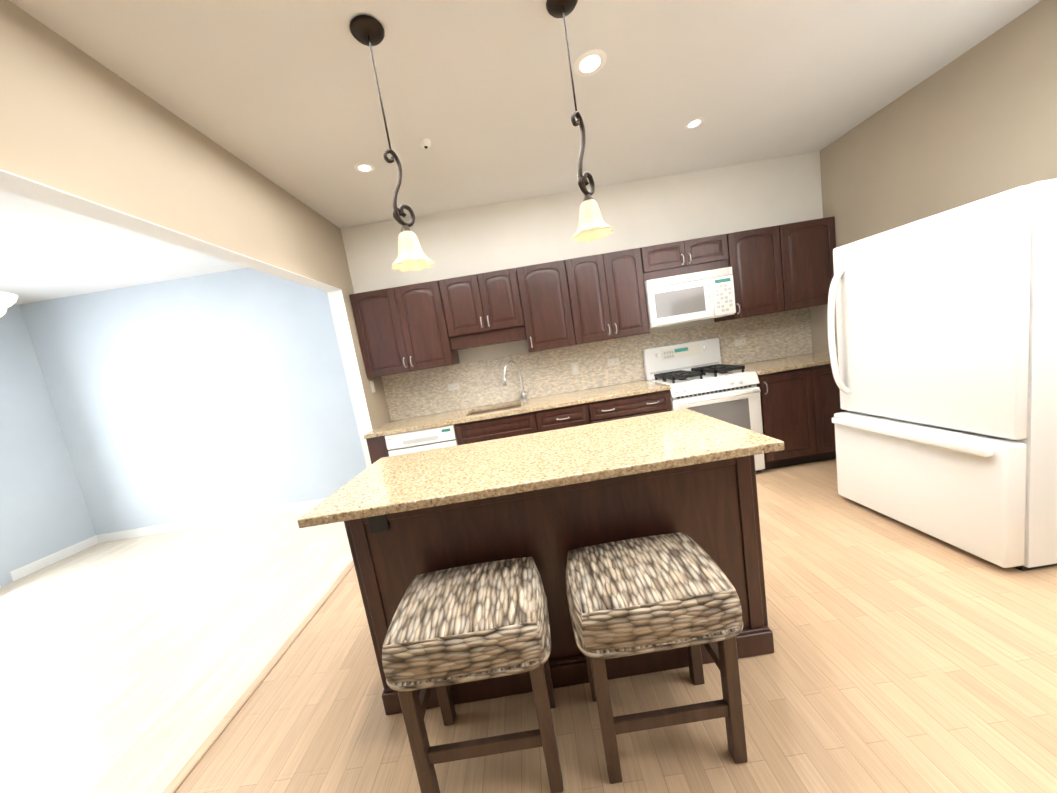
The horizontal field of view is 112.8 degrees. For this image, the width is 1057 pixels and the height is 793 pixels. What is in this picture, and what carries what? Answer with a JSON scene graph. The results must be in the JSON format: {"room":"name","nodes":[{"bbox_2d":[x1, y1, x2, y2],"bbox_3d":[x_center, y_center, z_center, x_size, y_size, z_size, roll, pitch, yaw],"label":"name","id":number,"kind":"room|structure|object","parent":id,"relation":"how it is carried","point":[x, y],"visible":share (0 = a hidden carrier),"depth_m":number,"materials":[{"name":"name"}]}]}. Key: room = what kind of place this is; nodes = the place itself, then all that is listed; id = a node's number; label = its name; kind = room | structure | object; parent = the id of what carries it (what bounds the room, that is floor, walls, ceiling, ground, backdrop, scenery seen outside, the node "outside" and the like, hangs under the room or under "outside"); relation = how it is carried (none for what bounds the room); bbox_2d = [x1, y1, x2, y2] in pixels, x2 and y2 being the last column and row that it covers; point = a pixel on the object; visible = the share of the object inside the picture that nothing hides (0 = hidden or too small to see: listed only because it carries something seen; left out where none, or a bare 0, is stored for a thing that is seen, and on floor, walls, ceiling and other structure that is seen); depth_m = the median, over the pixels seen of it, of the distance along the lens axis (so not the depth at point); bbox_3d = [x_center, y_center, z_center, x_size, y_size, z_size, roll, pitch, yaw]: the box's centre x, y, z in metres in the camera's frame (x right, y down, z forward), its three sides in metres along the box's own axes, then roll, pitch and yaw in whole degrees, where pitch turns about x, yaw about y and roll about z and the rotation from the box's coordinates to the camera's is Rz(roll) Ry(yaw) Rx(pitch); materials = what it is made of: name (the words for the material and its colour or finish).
{"room":"kitchen","nodes":[
{"label":"kitchen","id":0,"kind":"room"},
{"bbox_2d":[0,304,95,586],"bbox_3d":[-5.350,0.621,2.037,0.200,2.780,4.300,-9,7,0],"label":"wall","id":1,"kind":"structure","parent":0,"point":[43,510],"depth_m":3.71,"materials":[{"name":"paint"}]},
{"bbox_2d":[9,536,97,580],"bbox_3d":[-5.064,1.723,3.766,0.014,0.100,0.670,-9,7,0],"label":"baseboard","id":2,"kind":"structure","parent":1,"relation":"attached to","point":[30,568],"depth_m":3.72,"materials":[{"name":"white wood"}]},
{"bbox_2d":[20,268,366,534],"bbox_3d":[-3.456,0.057,4.071,3.700,2.780,0.200,-9,7,0],"label":"wall","id":3,"kind":"structure","parent":0,"point":[174,400],"depth_m":3.96,"materials":[{"name":"paint"}]},
{"bbox_2d":[95,498,325,542],"bbox_3d":[-3.247,1.383,4.131,3.710,0.100,0.014,-9,7,0],"label":"baseboard","id":4,"kind":"structure","parent":3,"relation":"attached to","point":[305,505],"depth_m":4.12,"materials":[{"name":"white wood"}]},
{"bbox_2d":[0,0,390,467],"bbox_3d":[-1.512,0.120,1.094,0.124,2.780,5.800,-9,7,0],"label":"wall","id":5,"kind":"structure","parent":0,"point":[76,121],"depth_m":1.50,"materials":[{"name":"beige paint"}]},
{"bbox_2d":[370,380,375,392],"bbox_3d":[-1.479,-0.095,3.336,0.009,0.115,0.070,-9,7,0],"label":"light switch","id":6,"kind":"object","parent":5,"relation":"attached to","point":[372,386],"visible":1,"depth_m":3.33,"materials":[{"name":"beige plastic"}]},
{"bbox_2d":[0,0,1041,303],"bbox_3d":[-1.385,-1.360,1.015,8.660,0.100,6.000,-9,7,0],"label":"ceiling","id":7,"kind":"structure","parent":0,"point":[284,94],"depth_m":1.93,"materials":[{"name":"beige paint"}]},
{"bbox_2d":[0,291,17,316],"bbox_3d":[-3.640,-0.626,1.985,0.902,0.864,0.898,-9,7,0],"label":"chandelier","id":8,"kind":"object","parent":7,"relation":"hanging from","point":[7,299],"visible":1,"depth_m":2.17,"materials":[{"name":"white metal"}]},
{"bbox_2d":[354,163,374,172],"bbox_3d":[-1.092,-1.522,2.341,0.128,0.004,0.128,-9,7,0],"label":"recessed light","id":9,"kind":"object","parent":7,"relation":"in","point":[364,167],"visible":1,"depth_m":2.34,"materials":[{"name":"white glass"}]},
{"bbox_2d":[350,15,433,271],"bbox_3d":[-0.576,-1.023,1.471,0.189,0.930,0.189,-9,7,0],"label":"pendant light","id":10,"kind":"object","parent":7,"relation":"hanging from","point":[367,30],"visible":1,"depth_m":1.47,"materials":[{"name":"brown metal"}]},
{"bbox_2d":[419,138,430,148],"bbox_3d":[-0.637,-1.556,2.175,0.068,0.040,0.068,-9,7,0],"label":"ceiling detector","id":11,"kind":"object","parent":7,"relation":"attached to","point":[425,143],"visible":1,"depth_m":2.15,"materials":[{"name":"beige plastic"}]},
{"bbox_2d":[546,0,613,242],"bbox_3d":[0.208,-1.156,1.480,0.189,0.920,0.189,-9,7,0],"label":"pendant light","id":12,"kind":"object","parent":7,"relation":"hanging from","point":[592,226],"visible":1,"depth_m":1.49,"materials":[{"name":"brown metal"}]},
{"bbox_2d":[573,49,606,76],"bbox_3d":[0.310,-1.676,1.771,0.168,0.004,0.168,-9,7,0],"label":"recessed light","id":13,"kind":"object","parent":7,"relation":"in","point":[587,64],"visible":1,"depth_m":1.76,"materials":[{"name":"white glass"}]},
{"bbox_2d":[684,117,704,129],"bbox_3d":[1.155,-1.898,2.445,0.128,0.004,0.128,-9,7,0],"label":"recessed light","id":14,"kind":"object","parent":7,"relation":"in","point":[691,124],"visible":1,"depth_m":2.44,"materials":[{"name":"white glass"}]},
{"bbox_2d":[0,459,1056,792],"bbox_3d":[-1.032,1.449,1.369,8.460,0.056,6.000,-9,7,0],"label":"floor","id":15,"kind":"structure","parent":0,"point":[903,657],"depth_m":1.53,"materials":[{"name":"brown wood"}]},
{"bbox_2d":[385,425,457,455],"bbox_3d":[-0.879,0.691,3.373,0.605,0.895,0.612,-9,7,0],"label":"dishwasher","id":16,"kind":"object","parent":15,"relation":"on","point":[421,440],"visible":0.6,"depth_m":3.03,"materials":[{"name":"white plastic"}]},
{"bbox_2d":[382,557,563,792],"bbox_3d":[-0.162,0.974,1.242,0.526,0.643,0.382,-9,7,0],"label":"stool","id":17,"kind":"object","parent":15,"relation":"on","point":[466,624],"visible":1,"depth_m":1.10,"materials":[{"name":"beige wicker"}]},
{"bbox_2d":[455,409,546,444],"bbox_3d":[-0.200,0.577,3.387,0.765,0.900,0.625,-9,7,0],"label":"base cabinet","id":18,"kind":"object","parent":15,"relation":"on","point":[522,423],"depth_m":3.04,"materials":[{"name":"brown wood"}]},
{"bbox_2d":[363,381,670,440],"bbox_3d":[-0.101,0.096,3.322,2.666,0.035,0.640,-9,7,0],"label":"countertop","id":19,"kind":"structure","parent":18,"relation":"on","point":[630,389],"depth_m":3.11,"materials":[{"name":"beige stone"}]},
{"bbox_2d":[467,405,518,416],"bbox_3d":[-0.301,0.240,3.341,0.518,0.213,0.388,-9,7,0],"label":"sink","id":20,"kind":"object","parent":19,"relation":"in","point":[500,406],"depth_m":3.48,"materials":[{"name":"silver metal"}]},
{"bbox_2d":[503,361,529,400],"bbox_3d":[-0.119,-0.151,3.451,0.256,0.422,0.247,-9,7,0],"label":"faucet","id":21,"kind":"object","parent":19,"relation":"on","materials":[{"name":"silver metal"}]},
{"bbox_2d":[345,457,773,714],"bbox_3d":[0.140,0.726,1.729,1.657,0.912,0.628,-9,7,0],"label":"kitchen island","id":22,"kind":"object","parent":15,"relation":"on","point":[546,501],"depth_m":1.42,"materials":[{"name":"brown wood"}]},
{"bbox_2d":[297,409,784,527],"bbox_3d":[0.038,0.270,1.623,1.760,0.035,0.750,-9,7,0],"label":"island countertop","id":23,"kind":"structure","parent":22,"relation":"on","point":[682,438],"depth_m":1.42,"materials":[{"name":"beige stone"}]},
{"bbox_2d":[543,405,594,430],"bbox_3d":[0.316,0.494,3.387,0.534,0.900,0.625,-9,7,0],"label":"base cabinet","id":24,"kind":"object","parent":15,"relation":"on","point":[574,415],"depth_m":3.04,"materials":[{"name":"brown wood"}]},
{"bbox_2d":[591,389,671,422],"bbox_3d":[0.902,0.399,3.387,0.782,0.900,0.625,-9,7,0],"label":"base cabinet","id":25,"kind":"object","parent":15,"relation":"on","point":[646,403],"depth_m":3.04,"materials":[{"name":"brown wood"}]},
{"bbox_2d":[566,532,747,783],"bbox_3d":[0.430,0.878,1.242,0.526,0.643,0.382,-9,7,0],"label":"stool","id":26,"kind":"object","parent":15,"relation":"on","point":[643,595],"visible":1,"depth_m":1.10,"materials":[{"name":"beige wicker"}]},
{"bbox_2d":[642,338,764,472],"bbox_3d":[1.643,0.111,3.330,0.766,1.245,0.686,-9,7,0],"label":"stove","id":27,"kind":"object","parent":15,"relation":"on","point":[698,376],"visible":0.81,"depth_m":3.06,"materials":[{"name":"white metal"}]},
{"bbox_2d":[757,365,826,470],"bbox_3d":[2.309,0.172,3.387,0.520,0.900,0.625,-9,7,0],"label":"base cabinet","id":28,"kind":"object","parent":15,"relation":"on","point":[800,400],"depth_m":3.07,"materials":[{"name":"brown wood"}]},
{"bbox_2d":[739,353,837,376],"bbox_3d":[2.465,-0.319,3.322,0.984,0.035,0.640,-9,7,0],"label":"countertop","id":29,"kind":"structure","parent":28,"relation":"on","point":[803,361],"depth_m":3.17,"materials":[{"name":"beige stone"}]},
{"bbox_2d":[823,365,846,459],"bbox_3d":[2.736,0.103,3.387,0.582,0.900,0.625,-9,7,0],"label":"base cabinet","id":30,"kind":"object","parent":15,"relation":"on","point":[831,392],"depth_m":3.07,"materials":[{"name":"brown wood"}]},
{"bbox_2d":[827,178,1056,570],"bbox_3d":[2.494,-0.121,2.002,0.887,1.760,0.900,-9,7,0],"label":"refrigerator","id":31,"kind":"object","parent":15,"relation":"on","point":[944,368],"visible":1,"depth_m":1.75,"materials":[{"name":"white metal"}]},
{"bbox_2d":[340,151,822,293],"bbox_3d":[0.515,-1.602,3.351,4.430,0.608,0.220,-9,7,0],"label":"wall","id":32,"kind":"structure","parent":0,"point":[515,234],"depth_m":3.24,"materials":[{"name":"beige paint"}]},
{"bbox_2d":[458,319,713,380],"bbox_3d":[0.673,-0.562,3.694,4.410,2.780,0.200,-9,7,0],"label":"wall","id":33,"kind":"structure","parent":0,"point":[514,347],"depth_m":3.59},
{"bbox_2d":[349,279,464,377],"bbox_3d":[-1.125,-0.633,3.371,0.876,0.768,0.347,-9,7,0],"label":"upper cabinet","id":34,"kind":"object","parent":33,"relation":"attached to","point":[407,328],"depth_m":3.20,"materials":[{"name":"brown wood"}]},
{"bbox_2d":[445,268,524,339],"bbox_3d":[-0.428,-0.871,3.356,0.702,0.518,0.347,-9,7,0],"label":"upper cabinet","id":35,"kind":"object","parent":33,"relation":"attached to","point":[488,303],"depth_m":3.19,"materials":[{"name":"brown wood"}]},
{"bbox_2d":[517,258,584,351],"bbox_3d":[0.160,-0.841,3.371,0.574,0.768,0.347,-9,7,0],"label":"upper cabinet","id":36,"kind":"object","parent":33,"relation":"attached to","point":[544,306],"depth_m":3.20,"materials":[{"name":"brown wood"}]},
{"bbox_2d":[381,307,811,420],"bbox_3d":[0.721,-0.331,3.617,4.430,0.470,0.012,-9,7,0],"label":"backsplash","id":37,"kind":"structure","parent":33,"relation":"attached to","point":[547,372],"depth_m":3.61,"materials":[{"name":"tile"}]},
{"bbox_2d":[448,382,459,390],"bbox_3d":[-0.766,-0.099,3.605,0.120,0.074,0.008,-9,7,0],"label":"electrical outlet","id":38,"kind":"object","parent":37,"relation":"attached to","point":[453,386],"visible":1,"depth_m":3.60,"materials":[{"name":"beige plastic"}]},
{"bbox_2d":[571,362,578,373],"bbox_3d":[0.479,-0.290,3.607,0.074,0.120,0.007,-9,7,0],"label":"electrical outlet","id":39,"kind":"object","parent":37,"relation":"attached to","point":[575,367],"visible":1,"depth_m":3.60,"materials":[{"name":"beige plastic"}]},
{"bbox_2d":[607,358,619,365],"bbox_3d":[0.874,-0.354,3.606,0.120,0.074,0.008,-9,7,0],"label":"electrical outlet","id":40,"kind":"object","parent":37,"relation":"attached to","point":[613,362],"visible":1,"depth_m":3.60,"materials":[{"name":"beige plastic"}]},
{"bbox_2d":[734,338,745,345],"bbox_3d":[2.178,-0.560,3.607,0.120,0.074,0.008,-9,7,0],"label":"electrical outlet","id":41,"kind":"object","parent":37,"relation":"attached to","point":[740,342],"visible":1,"depth_m":3.60,"materials":[{"name":"beige plastic"}]},
{"bbox_2d":[573,248,649,342],"bbox_3d":[0.690,-0.926,3.371,0.757,0.768,0.347,-9,7,0],"label":"upper cabinet","id":42,"kind":"object","parent":33,"relation":"attached to","point":[610,286],"depth_m":3.20,"materials":[{"name":"brown wood"}]},
{"bbox_2d":[641,239,694,280],"bbox_3d":[1.246,-1.253,3.342,0.438,0.296,0.347,-9,7,0],"label":"upper cabinet","id":43,"kind":"object","parent":33,"relation":"attached to","point":[674,258],"depth_m":3.17,"materials":[{"name":"brown wood"}]},
{"bbox_2d":[644,267,735,328],"bbox_3d":[1.474,-0.916,3.347,0.776,0.428,0.425,-9,7,0],"label":"microwave","id":44,"kind":"object","parent":43,"relation":"attached to","point":[690,297],"visible":1,"depth_m":3.17,"materials":[{"name":"white plastic"}]},
{"bbox_2d":[693,233,732,271],"bbox_3d":[1.585,-1.308,3.342,0.438,0.296,0.347,-9,7,0],"label":"upper cabinet","id":45,"kind":"object","parent":33,"relation":"attached to","point":[711,252],"depth_m":3.17,"materials":[{"name":"brown wood"}]},
{"bbox_2d":[714,224,796,321],"bbox_3d":[2.110,-1.156,3.372,0.537,0.768,0.347,-9,7,0],"label":"upper cabinet","id":46,"kind":"object","parent":33,"relation":"attached to","point":[762,270],"depth_m":3.20,"materials":[{"name":"brown wood"}]},
{"bbox_2d":[789,216,835,308],"bbox_3d":[2.529,-1.224,3.372,0.568,0.768,0.347,-9,7,0],"label":"upper cabinet","id":47,"kind":"object","parent":33,"relation":"attached to","point":[813,241],"depth_m":3.20,"materials":[{"name":"brown wood"}]},
{"bbox_2d":[810,0,1056,352],"bbox_3d":[3.024,-0.589,0.906,0.200,2.780,5.820,-9,7,0],"label":"wall","id":48,"kind":"structure","parent":0,"point":[978,121],"depth_m":2.26,"materials":[{"name":"beige paint"}]}
]}

